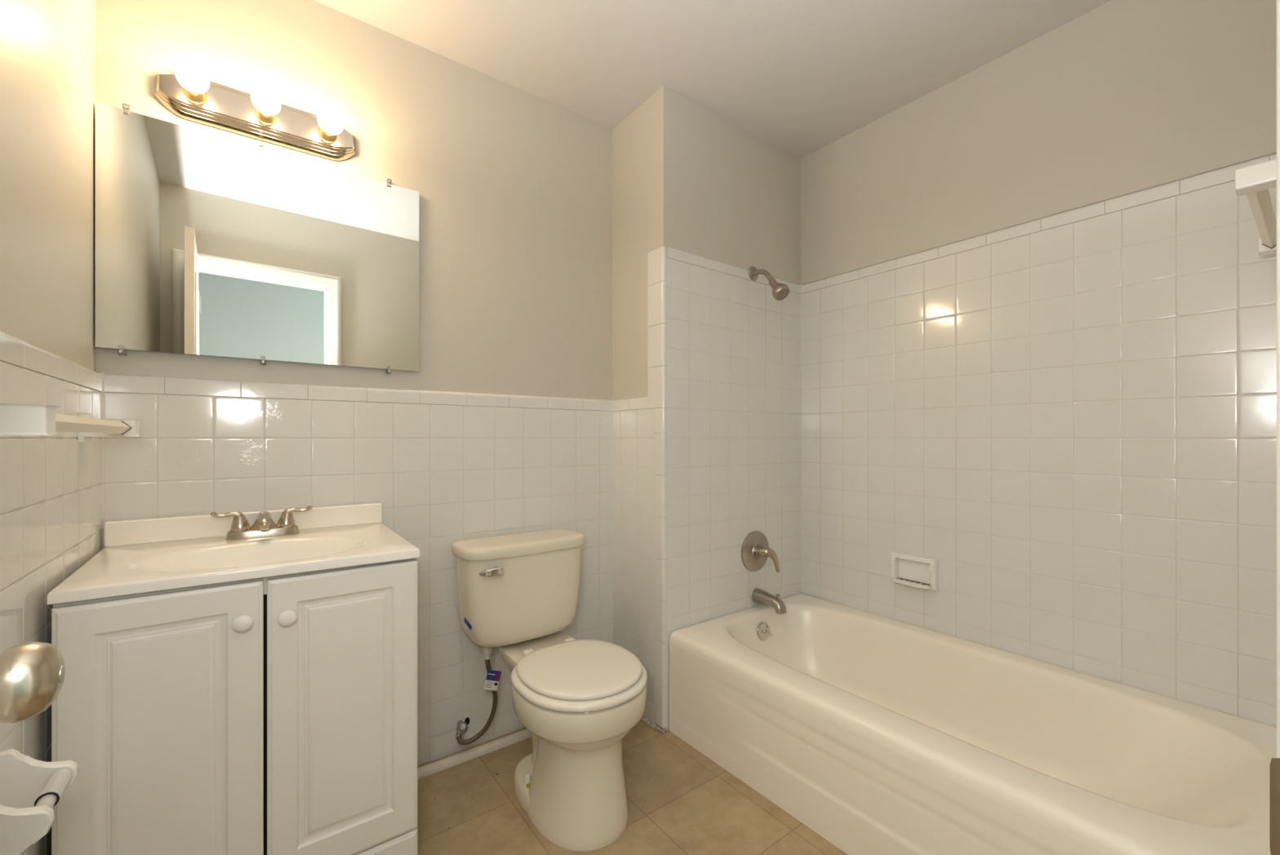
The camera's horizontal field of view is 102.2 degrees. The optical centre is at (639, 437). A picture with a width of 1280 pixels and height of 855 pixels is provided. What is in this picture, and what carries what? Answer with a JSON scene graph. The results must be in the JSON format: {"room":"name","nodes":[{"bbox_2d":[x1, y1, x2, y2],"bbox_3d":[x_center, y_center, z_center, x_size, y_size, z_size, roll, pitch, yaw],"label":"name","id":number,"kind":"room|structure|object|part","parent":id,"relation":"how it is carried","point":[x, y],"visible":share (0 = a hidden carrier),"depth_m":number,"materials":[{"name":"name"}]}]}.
{"room":"bathroom","nodes":[
{"label":"bathroom","id":0,"kind":"room"},
{"bbox_2d":[0,0,102,854],"bbox_3d":[-0.863,-0.111,0.571,0.106,2.405,1.950,0,0,-37],"label":"wall","id":1,"kind":"structure","parent":0,"point":[51,486],"depth_m":0.94,"materials":[{"name":"beige paint"}]},
{"bbox_2d":[0,748,79,854],"bbox_3d":[-0.800,0.474,0.656,0.099,0.135,0.160,0,0,-37],"label":"paper holder","id":2,"kind":"object","parent":1,"relation":"attached to","point":[30,788],"visible":1,"depth_m":0.68,"materials":[{"name":"white ceramic"}]},
{"bbox_3d":[-0.763,0.480,0.612,0.094,0.124,0.016,0,0,-37],"label":"arm","id":3,"kind":"part","parent":2,"relation":"part of","materials":[{"name":"white ceramic"}]},
{"bbox_3d":[-0.831,0.480,0.701,0.094,0.124,0.016,0,0,-37],"label":"arm","id":4,"kind":"part","parent":2,"relation":"part of","materials":[{"name":"white ceramic"}]},
{"bbox_2d":[0,403,141,441],"bbox_3d":[-0.979,-0.022,0.887,0.096,0.062,0.687,0,0,-37],"label":"towel bar","id":5,"kind":"object","parent":1,"relation":"attached to","point":[15,419],"visible":1,"depth_m":0.67,"materials":[{"name":"white ceramic"}]},
{"bbox_3d":[-0.788,-0.022,0.637,0.092,0.038,0.052,0,0,-37],"label":"post","id":6,"kind":"part","parent":5,"relation":"part of","materials":[{"name":"white ceramic"}]},
{"bbox_3d":[-1.200,-0.022,1.114,0.016,0.062,0.058,0,0,-37],"label":"mount plate","id":7,"kind":"part","parent":5,"relation":"part of","materials":[{"name":"white ceramic"}]},
{"bbox_3d":[-1.166,-0.022,1.140,0.092,0.038,0.052,0,0,-37],"label":"post","id":8,"kind":"part","parent":5,"relation":"part of","materials":[{"name":"white ceramic"}]},
{"bbox_2d":[95,0,612,765],"bbox_3d":[-0.734,-0.111,1.804,1.608,2.405,0.135,0,0,-37],"label":"wall","id":9,"kind":"structure","parent":0,"point":[503,425],"depth_m":1.75,"materials":[{"name":"beige paint"}]},
{"bbox_2d":[103,502,382,546],"bbox_3d":[-1.063,0.235,1.449,0.616,0.060,0.023,0,0,-37],"label":"backsplash","id":10,"kind":"structure","parent":9,"relation":"attached to","point":[122,532],"depth_m":1.37,"materials":[{"name":"ceramic"}]},
{"bbox_2d":[154,62,355,160],"bbox_3d":[-1.030,-0.908,1.418,0.459,0.120,0.147,0,0,-37],"label":"vanity light","id":11,"kind":"object","parent":9,"relation":"attached to","point":[188,92],"visible":1,"depth_m":1.42,"materials":[{"name":"silver metal"}]},
{"bbox_2d":[175,62,209,104],"bbox_3d":[-1.137,-0.904,1.316,0.065,0.065,0.112,0,0,-37],"label":"bulb","id":12,"kind":"object","parent":11,"relation":"attached to","point":[192,82],"depth_m":1.30,"materials":[{"name":"white glass"}]},
{"bbox_2d":[251,86,280,124],"bbox_3d":[-1.017,-0.904,1.405,0.065,0.065,0.112,0,0,-37],"label":"bulb","id":13,"kind":"object","parent":11,"relation":"attached to","point":[265,104],"depth_m":1.38,"materials":[{"name":"white glass"}]},
{"bbox_2d":[317,107,343,142],"bbox_3d":[-0.898,-0.904,1.495,0.065,0.065,0.112,0,0,-37],"label":"bulb","id":14,"kind":"object","parent":11,"relation":"attached to","point":[330,123],"depth_m":1.47,"materials":[{"name":"white glass"}]},
{"bbox_2d":[95,101,418,373],"bbox_3d":[-1.031,-0.519,1.489,0.749,0.624,0.033,0,0,-37],"label":"wall mirror","id":15,"kind":"object","parent":9,"relation":"attached to","point":[208,244],"visible":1,"depth_m":1.43,"materials":[{"name":"silver mirror"}]},
{"bbox_2d":[417,728,531,779],"bbox_3d":[-0.438,1.081,1.873,0.891,0.022,0.025,0,0,-37],"label":"baseboard","id":16,"kind":"structure","parent":9,"relation":"attached to","point":[449,762],"depth_m":1.76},
{"bbox_2d":[98,85,802,733],"bbox_3d":[-0.232,-0.108,1.889,2.500,2.409,0.354,0,0,-37],"label":"wall","id":17,"kind":"structure","parent":0,"point":[706,400],"depth_m":2.08,"materials":[{"name":"white tile"}]},
{"bbox_2d":[640,718,656,728],"bbox_3d":[-0.011,1.087,2.036,0.012,0.009,0.228,0,0,-37],"label":"baseboard","id":18,"kind":"structure","parent":17,"relation":"attached to","point":[642,719],"depth_m":1.98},
{"bbox_2d":[741,530,779,572],"bbox_3d":[0.522,0.486,2.188,0.173,0.173,0.094,0,0,-37],"label":"shower valve","id":19,"kind":"object","parent":17,"relation":"attached to","point":[755,550],"visible":1,"depth_m":2.19,"materials":[{"name":"silver metal"}]},
{"bbox_3d":[0.549,0.514,2.181,0.081,0.108,0.051,0,0,12],"label":"lever","id":20,"kind":"part","parent":19,"relation":"part of","materials":[{"name":"silver metal"}]},
{"bbox_2d":[748,266,789,300],"bbox_3d":[0.539,-0.649,2.147,0.070,0.172,0.179,0,0,-37],"label":"sprayer","id":21,"kind":"object","parent":17,"relation":"attached to","point":[780,291],"visible":1,"depth_m":2.12,"materials":[{"name":"silver metal"}]},
{"bbox_3d":[0.519,-0.679,2.175,0.021,0.075,0.109,0,0,-37],"label":"arm","id":22,"kind":"part","parent":21,"relation":"part of","materials":[{"name":"silver metal"}]},
{"bbox_2d":[751,587,786,613],"bbox_3d":[0.547,0.683,2.171,0.058,0.073,0.149,0,0,-37],"label":"tub spout","id":23,"kind":"object","parent":17,"relation":"attached to","point":[758,595],"visible":1,"depth_m":2.15,"materials":[{"name":"silver metal"}]},
{"bbox_2d":[417,719,847,854],"bbox_3d":[0.540,1.117,0.738,2.650,0.050,3.430,0,0,-37],"label":"floor","id":24,"kind":"structure","parent":0,"point":[680,801],"depth_m":1.51,"materials":[{"name":"tile"}]},
{"bbox_2d":[51,558,417,854],"bbox_3d":[-0.908,0.691,1.246,0.598,0.803,0.507,0,0,-37],"label":"vanity cabinet","id":25,"kind":"object","parent":24,"relation":"on","point":[277,714],"visible":0.91,"depth_m":1.05,"materials":[{"name":"white paint"}]},
{"bbox_3d":[-0.898,0.618,0.981,0.295,0.646,0.018,0,0,-37],"label":"door","id":26,"kind":"part","parent":25,"relation":"part of","materials":[{"name":"white paint"}]},
{"bbox_2d":[47,502,419,604],"bbox_3d":[-0.919,0.301,1.258,0.616,0.192,0.500,0,0,-37],"label":"sink","id":27,"kind":"object","parent":25,"relation":"in","point":[145,555],"visible":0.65,"depth_m":1.26,"materials":[{"name":"ceramic"}]},
{"bbox_2d":[209,505,312,540],"bbox_3d":[-0.993,0.227,1.364,0.223,0.076,0.124,0,0,-37],"label":"faucet","id":28,"kind":"object","parent":27,"relation":"on","point":[264,526],"visible":1,"depth_m":1.36,"materials":[{"name":"silver metal"}]},
{"bbox_3d":[-1.073,0.203,1.347,0.072,0.028,0.023,0,0,-37],"label":"lever","id":29,"kind":"part","parent":28,"relation":"part of","materials":[{"name":"silver metal"}]},
{"bbox_3d":[-1.054,0.220,1.362,0.042,0.044,0.040,0,0,-37],"label":"handle","id":30,"kind":"part","parent":28,"relation":"part of","materials":[{"name":"silver metal"}]},
{"bbox_3d":[-1.014,0.253,1.392,0.160,0.023,0.054,0,0,-37],"label":"plate","id":31,"kind":"part","parent":28,"relation":"part of","materials":[{"name":"silver metal"}]},
{"bbox_3d":[-0.992,0.223,1.364,0.048,0.056,0.123,0,0,-37],"label":"spout","id":32,"kind":"part","parent":28,"relation":"part of","materials":[{"name":"silver metal"}]},
{"bbox_3d":[-1.011,0.231,1.389,0.080,0.030,0.043,0,0,-37],"label":"spout","id":33,"kind":"part","parent":28,"relation":"part of","materials":[{"name":"silver metal"}]},
{"bbox_3d":[-0.974,0.220,1.422,0.042,0.044,0.040,0,0,-37],"label":"handle","id":34,"kind":"part","parent":28,"relation":"part of","materials":[{"name":"silver metal"}]},
{"bbox_3d":[-0.953,0.203,1.437,0.072,0.028,0.023,0,0,-37],"label":"lever","id":35,"kind":"part","parent":28,"relation":"part of","materials":[{"name":"silver metal"}]},
{"bbox_3d":[-0.789,0.691,1.087,0.598,0.803,0.018,0,0,-37],"label":"frame","id":36,"kind":"part","parent":25,"relation":"part of","materials":[{"name":"white paint"}]},
{"bbox_3d":[-0.793,0.368,1.032,0.033,0.033,0.027,0,0,-37],"label":"knob","id":37,"kind":"part","parent":25,"relation":"part of","materials":[{"name":"white ceramic"}]},
{"bbox_3d":[-0.735,0.373,1.076,0.033,0.033,0.027,0,0,-37],"label":"knob","id":38,"kind":"part","parent":25,"relation":"part of","materials":[{"name":"white ceramic"}]},
{"bbox_3d":[-0.657,0.618,1.162,0.295,0.646,0.018,0,0,-37],"label":"door","id":39,"kind":"part","parent":25,"relation":"part of","materials":[{"name":"white paint"}]},
{"bbox_3d":[-0.778,1.016,1.072,0.596,0.144,0.018,0,0,-37],"label":"panel","id":40,"kind":"part","parent":25,"relation":"part of","materials":[{"name":"white paint"}]},
{"bbox_2d":[451,528,647,851],"bbox_3d":[-0.276,0.720,1.632,0.447,0.744,0.666,0,0,-37],"label":"toilet","id":41,"kind":"object","parent":24,"relation":"on","point":[578,700],"visible":1,"depth_m":1.51,"materials":[{"name":"beige ceramic"}]},
{"bbox_2d":[455,646,501,744],"bbox_3d":[-0.555,0.857,1.752,0.176,0.339,0.078,0,0,12],"label":"supply hose","id":42,"kind":"object","parent":41,"relation":"attached to","point":[492,679],"visible":1,"depth_m":1.74,"materials":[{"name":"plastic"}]},
{"bbox_3d":[-0.469,0.422,1.632,0.073,0.025,0.023,0,0,-23],"label":"flush handle","id":43,"kind":"part","parent":41,"relation":"part of","materials":[{"name":"silver metal"}]},
{"bbox_3d":[-0.415,0.537,1.813,0.421,0.302,0.197,0,0,-37],"label":"tank","id":44,"kind":"part","parent":41,"relation":"part of","materials":[{"name":"white ceramic"}]},
{"bbox_3d":[-0.412,0.369,1.813,0.447,0.041,0.214,0,0,-37],"label":"tank lid","id":45,"kind":"part","parent":41,"relation":"part of","materials":[{"name":"white ceramic"}]},
{"bbox_3d":[-0.175,0.707,1.544,0.384,0.024,0.402,0,0,-37],"label":"seat","id":46,"kind":"part","parent":41,"relation":"part of","materials":[{"name":"beige plastic"}]},
{"bbox_3d":[-0.186,0.907,1.559,0.380,0.370,0.436,0,0,-37],"label":"bowl","id":47,"kind":"part","parent":41,"relation":"part of","materials":[{"name":"white ceramic"}]},
{"bbox_3d":[-0.176,0.684,1.547,0.355,0.020,0.380,0,0,-37],"label":"seat lid","id":48,"kind":"part","parent":41,"relation":"part of","materials":[{"name":"beige plastic"}]},
{"bbox_2d":[669,593,1276,854],"bbox_3d":[0.871,0.907,1.587,0.805,0.369,1.464,0,0,-37],"label":"bathtub","id":49,"kind":"object","parent":24,"relation":"on","point":[879,735],"visible":1,"depth_m":1.44,"materials":[{"name":"ceramic"}]},
{"bbox_3d":[0.512,0.805,2.153,0.074,0.074,0.023,0,0,-37],"label":"overflow plate","id":50,"kind":"part","parent":49,"relation":"part of","materials":[{"name":"silver metal"}]},
{"bbox_3d":[0.530,0.805,2.136,0.040,0.020,0.018,0,0,39],"label":"trip lever","id":51,"kind":"part","parent":49,"relation":"part of","materials":[{"name":"silver metal"}]},
{"bbox_2d":[314,0,1111,158],"bbox_3d":[0.540,-1.338,0.738,2.650,0.050,3.430,0,0,-37],"label":"ceiling","id":52,"kind":"structure","parent":0,"point":[801,77],"depth_m":1.73,"materials":[{"name":"paint"}]},
{"bbox_2d":[800,0,1276,727],"bbox_3d":[1.260,-0.111,1.865,0.145,2.405,1.507,0,0,-37],"label":"wall","id":53,"kind":"structure","parent":0,"point":[1038,295],"depth_m":1.64,"materials":[{"name":"white tile"}]},
{"bbox_2d":[891,551,938,591],"bbox_3d":[1.046,0.511,1.985,0.057,0.116,0.168,0,0,-37],"label":"soap dish","id":54,"kind":"object","parent":53,"relation":"attached to","point":[907,569],"visible":1,"depth_m":1.99,"materials":[{"name":"white ceramic"}]},
{"bbox_3d":[1.000,0.486,2.040,0.009,0.026,0.016,0,0,-37],"label":"grip knob","id":55,"kind":"part","parent":54,"relation":"part of","materials":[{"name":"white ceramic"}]},
{"bbox_2d":[891,577,932,589],"bbox_3d":[1.039,0.558,1.980,0.040,0.014,0.148,0,0,-37],"label":"tray","id":56,"kind":"object","parent":54,"relation":"on","point":[917,582],"depth_m":1.98,"materials":[{"name":"white ceramic"}]},
{"bbox_3d":[1.086,0.486,1.927,0.009,0.026,0.016,0,0,-37],"label":"grip knob","id":57,"kind":"part","parent":54,"relation":"part of","materials":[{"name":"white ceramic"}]},
{"bbox_3d":[0.749,-0.110,0.502,2.600,2.405,0.122,0,0,-37],"label":"wall","id":58,"kind":"structure","parent":0,"visible":0},
{"bbox_2d":[0,641,65,723],"bbox_3d":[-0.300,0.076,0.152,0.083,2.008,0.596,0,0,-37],"label":"door knob","id":59,"kind":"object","parent":58,"relation":"in","point":[32,673],"depth_m":0.34,"materials":[{"name":"metal"}]},
{"bbox_2d":[1235,158,1276,255],"bbox_3d":[1.333,-0.468,1.073,0.578,0.062,0.090,0,0,-37],"label":"towel bar","id":60,"kind":"object","parent":58,"relation":"attached to","point":[1255,181],"visible":0.98,"depth_m":0.98,"materials":[{"name":"white ceramic"}]},
{"bbox_3d":[1.121,-0.468,0.916,0.044,0.038,0.084,0,0,-37],"label":"post","id":61,"kind":"part","parent":60,"relation":"part of","materials":[{"name":"white ceramic"}]},
{"bbox_3d":[1.542,-0.468,1.233,0.044,0.038,0.084,0,0,-37],"label":"post","id":62,"kind":"part","parent":60,"relation":"part of","materials":[{"name":"white ceramic"}]},
{"bbox_2d":[1269,0,1279,854],"bbox_3d":[0.127,0.056,0.037,0.765,2.072,0.131,0,0,-37],"label":"trim","id":63,"kind":"structure","parent":58,"relation":"attached to","point":[1274,766],"depth_m":0.29,"materials":[{"name":"white paint"}]},
{"bbox_3d":[0.352,0.200,0.262,0.006,0.062,0.042,0,0,-32],"label":"strike plate","id":64,"kind":"part","parent":63,"relation":"part of","materials":[{"name":"metal"}]},
{"bbox_3d":[0.093,0.056,0.081,0.765,2.072,0.018,0,0,-37],"label":"door casing","id":65,"kind":"part","parent":63,"relation":"part of","materials":[{"name":"white paint"}]}
]}

